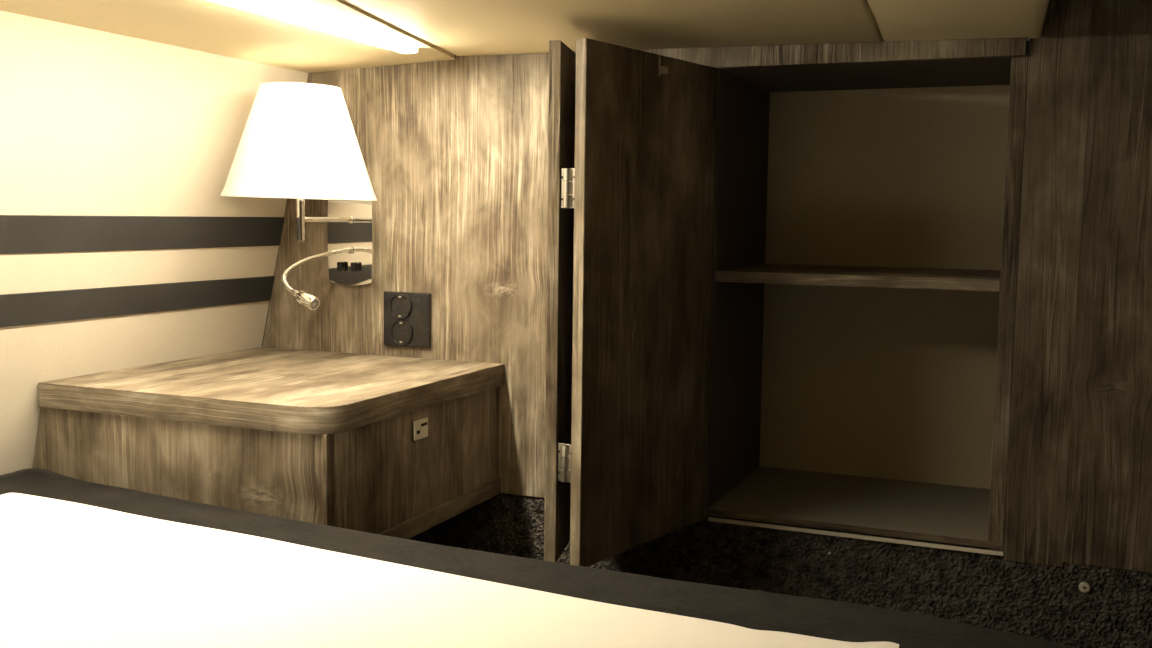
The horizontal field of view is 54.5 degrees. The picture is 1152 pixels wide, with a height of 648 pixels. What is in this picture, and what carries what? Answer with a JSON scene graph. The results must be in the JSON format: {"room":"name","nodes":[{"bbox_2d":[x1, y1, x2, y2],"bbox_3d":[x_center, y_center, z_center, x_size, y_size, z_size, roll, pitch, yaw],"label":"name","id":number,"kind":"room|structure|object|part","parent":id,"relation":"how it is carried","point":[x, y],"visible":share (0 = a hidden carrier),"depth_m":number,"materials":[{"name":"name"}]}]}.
{"room":"ship interior","nodes":[
{"label":"ship interior","id":0,"kind":"room"},
{"bbox_2d":[0,10,307,474],"bbox_3d":[-1.058,0.158,0.831,0.300,1.160,2.500,3,6,23],"label":"wall","id":1,"kind":"structure","parent":0,"point":[93,122],"depth_m":1.56,"materials":[{"name":"beige paint"}]},
{"bbox_2d":[0,276,274,327],"bbox_3d":[-1.010,0.041,0.805,0.013,0.044,2.489,3,6,23],"label":"trim","id":2,"kind":"structure","parent":1,"relation":"attached to","point":[19,309],"depth_m":1.64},
{"bbox_2d":[0,215,284,253],"bbox_3d":[-0.989,-0.057,0.787,0.014,0.049,2.489,3,6,23],"label":"trim","id":3,"kind":"structure","parent":1,"relation":"attached to","point":[18,233],"depth_m":1.61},
{"bbox_2d":[32,347,503,538],"bbox_3d":[-0.449,0.176,1.677,0.523,0.212,0.476,3,6,23],"label":"nightstand","id":4,"kind":"object","parent":1,"relation":"attached to","point":[393,446],"visible":0.88,"depth_m":1.50,"materials":[{"name":"brown wood"}]},
{"bbox_3d":[-0.539,0.211,1.479,0.512,0.178,0.016,3,6,23],"label":"panel","id":5,"kind":"part","parent":4,"relation":"part of","materials":[{"name":"brown wood"}]},
{"bbox_3d":[-0.220,0.203,1.598,0.016,0.178,0.450,3,6,23],"label":"panel","id":6,"kind":"part","parent":4,"relation":"part of","materials":[{"name":"brown wood"}]},
{"bbox_3d":[-0.218,0.147,1.567,0.004,0.028,0.037,3,6,23],"label":"strike plate","id":7,"kind":"part","parent":4,"relation":"part of","materials":[{"name":"metal"}]},
{"bbox_2d":[0,0,1048,72],"bbox_3d":[-0.397,-0.326,0.513,1.210,0.071,2.493,3,6,23],"label":"ceiling","id":8,"kind":"structure","parent":0,"point":[458,27],"depth_m":1.41,"materials":[{"name":"beige paint"}]},
{"bbox_2d":[211,0,418,53],"bbox_3d":[-0.402,-0.370,1.263,0.024,0.010,0.856,3,6,22],"label":"recessed light","id":9,"kind":"object","parent":8,"relation":"in","point":[250,5],"visible":1,"depth_m":1.43,"materials":[{"name":"white paint"}]},
{"bbox_2d":[271,0,1151,647],"bbox_3d":[0.480,0.039,1.549,2.460,1.300,0.033,3,6,23],"label":"wall","id":10,"kind":"structure","parent":0,"point":[454,152],"depth_m":1.71,"materials":[{"name":"brown wood"}]},
{"bbox_2d":[262,301,270,347],"bbox_3d":[-0.564,0.103,1.989,0.066,0.294,0.014,3,6,23],"label":"trim","id":11,"kind":"structure","parent":10,"relation":"attached to","point":[267,336],"depth_m":1.96,"materials":[{"name":"brown wood"}]},
{"bbox_2d":[220,82,376,309],"bbox_3d":[-0.424,-0.198,1.749,0.237,0.340,0.263,3,6,23],"label":"wall lamp","id":12,"kind":"object","parent":10,"relation":"attached to","point":[298,141],"visible":1,"depth_m":1.66,"materials":[{"name":"white fabric"}]},
{"bbox_3d":[-0.428,-0.279,1.729,0.237,0.175,0.237,3,6,23],"label":"lamp shade","id":13,"kind":"part","parent":12,"relation":"part of","materials":[{"name":"white fabric"}]},
{"bbox_3d":[-0.428,-0.188,1.738,0.012,0.119,0.012,3,6,23],"label":"stem","id":14,"kind":"part","parent":12,"relation":"part of","materials":[{"name":"silver metal"}]},
{"bbox_3d":[-0.414,-0.088,1.789,0.038,0.069,0.173,3,6,23],"label":"reading arm","id":15,"kind":"part","parent":12,"relation":"part of","materials":[{"name":"silver metal"}]},
{"bbox_3d":[-0.400,-0.168,1.800,0.012,0.012,0.130,3,6,23],"label":"arm","id":16,"kind":"part","parent":12,"relation":"part of","materials":[{"name":"silver metal"}]},
{"bbox_2d":[337,262,344,271],"bbox_3d":[-0.393,-0.096,1.870,0.010,0.016,0.010,3,6,23],"label":"switch","id":17,"kind":"object","parent":12,"relation":"attached to","point":[340,265],"depth_m":1.87,"materials":[{"name":"black plastic"}]},
{"bbox_3d":[-0.375,-0.151,1.869,0.088,0.174,0.013,3,6,23],"label":"plate","id":18,"kind":"part","parent":12,"relation":"part of","materials":[{"name":"silver metal"}]},
{"bbox_2d":[351,262,357,271],"bbox_3d":[-0.368,-0.095,1.860,0.010,0.016,0.010,3,6,23],"label":"switch","id":19,"kind":"object","parent":12,"relation":"attached to","point":[354,265],"depth_m":1.86,"materials":[{"name":"black plastic"}]},
{"bbox_2d":[384,291,430,347],"bbox_3d":[-0.279,-0.007,1.842,0.088,0.090,0.012,3,6,23],"label":"wall socket","id":20,"kind":"object","parent":10,"relation":"attached to","point":[407,315],"visible":1,"depth_m":1.84,"materials":[{"name":"black plastic"}]},
{"bbox_2d":[544,37,1028,566],"bbox_3d":[0.304,-0.052,1.610,0.615,0.705,0.649,3,6,23],"label":"cabinet","id":21,"kind":"object","parent":10,"relation":"attached to","point":[782,279],"visible":0.95,"depth_m":1.68,"materials":[{"name":"brown wood"}]},
{"bbox_3d":[-0.003,-0.034,1.560,0.015,0.661,0.309,2,6,10],"label":"door","id":22,"kind":"part","parent":21,"relation":"part of","materials":[{"name":"brown wood"}]},
{"bbox_3d":[0.098,-0.029,1.516,0.016,0.661,0.317,5,7,36],"label":"door","id":23,"kind":"part","parent":21,"relation":"part of","materials":[{"name":"brown wood"}]},
{"bbox_3d":[0.309,-0.382,1.562,0.597,0.040,0.014,3,6,23],"label":"rail","id":24,"kind":"part","parent":21,"relation":"part of","materials":[{"name":"brown wood"}]},
{"bbox_3d":[0.356,0.274,1.783,0.579,0.010,0.319,3,6,23],"label":"panel","id":25,"kind":"part","parent":21,"relation":"part of","materials":[{"name":"grey laminate"}]},
{"bbox_2d":[715,264,1000,290],"bbox_3d":[0.447,-0.074,1.714,0.392,0.016,0.318,3,6,23],"label":"shelf","id":26,"kind":"object","parent":21,"relation":"attached to","point":[972,277],"depth_m":1.62,"materials":[{"name":"brown wood"}]},
{"bbox_3d":[0.364,-0.384,1.720,0.579,0.014,0.319,3,6,23],"label":"panel","id":27,"kind":"part","parent":21,"relation":"part of","materials":[{"name":"laminate"}]},
{"bbox_3d":[0.424,-0.071,1.904,0.579,0.682,0.012,3,6,23],"label":"panel","id":28,"kind":"part","parent":21,"relation":"part of","materials":[{"name":"beige laminate"}]},
{"bbox_3d":[0.639,-0.043,1.642,0.020,0.682,0.332,3,6,23],"label":"panel","id":29,"kind":"part","parent":21,"relation":"part of","materials":[{"name":"brown wood"}]},
{"bbox_2d":[1003,0,1093,566],"bbox_3d":[0.622,-0.139,1.466,0.073,0.926,0.015,3,6,23],"label":"cabinet door","id":30,"kind":"structure","parent":10,"relation":"attached to","point":[1059,59],"depth_m":1.47,"materials":[{"name":"brown wood"}]},
{"bbox_2d":[1079,582,1089,592],"bbox_3d":[0.672,0.348,1.479,0.014,0.014,0.006,3,6,23],"label":"screw","id":31,"kind":"object","parent":10,"relation":"attached to","point":[1084,587],"visible":1,"depth_m":1.48,"materials":[{"name":"metal"}]},
{"bbox_3d":[-0.103,0.811,0.489,2.750,0.050,2.500,3,6,23],"label":"floor","id":32,"kind":"structure","parent":0,"visible":0},
{"bbox_3d":[-0.092,0.649,0.186,2.392,0.330,1.960,3,6,23],"label":"platform","id":33,"kind":"object","parent":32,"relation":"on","visible":0},
{"bbox_2d":[0,468,1078,647],"bbox_3d":[-0.258,0.399,0.288,1.920,0.145,1.980,3,6,23],"label":"frame","id":34,"kind":"object","parent":33,"relation":"on","point":[751,609],"visible":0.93,"depth_m":1.10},
{"bbox_2d":[0,493,898,647],"bbox_3d":[-0.533,0.309,0.374,1.197,0.012,1.782,3,6,23],"label":"sheet","id":35,"kind":"object","parent":34,"relation":"on","point":[73,575],"visible":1,"depth_m":1.01,"materials":[{"name":"white fabric"}]}
]}

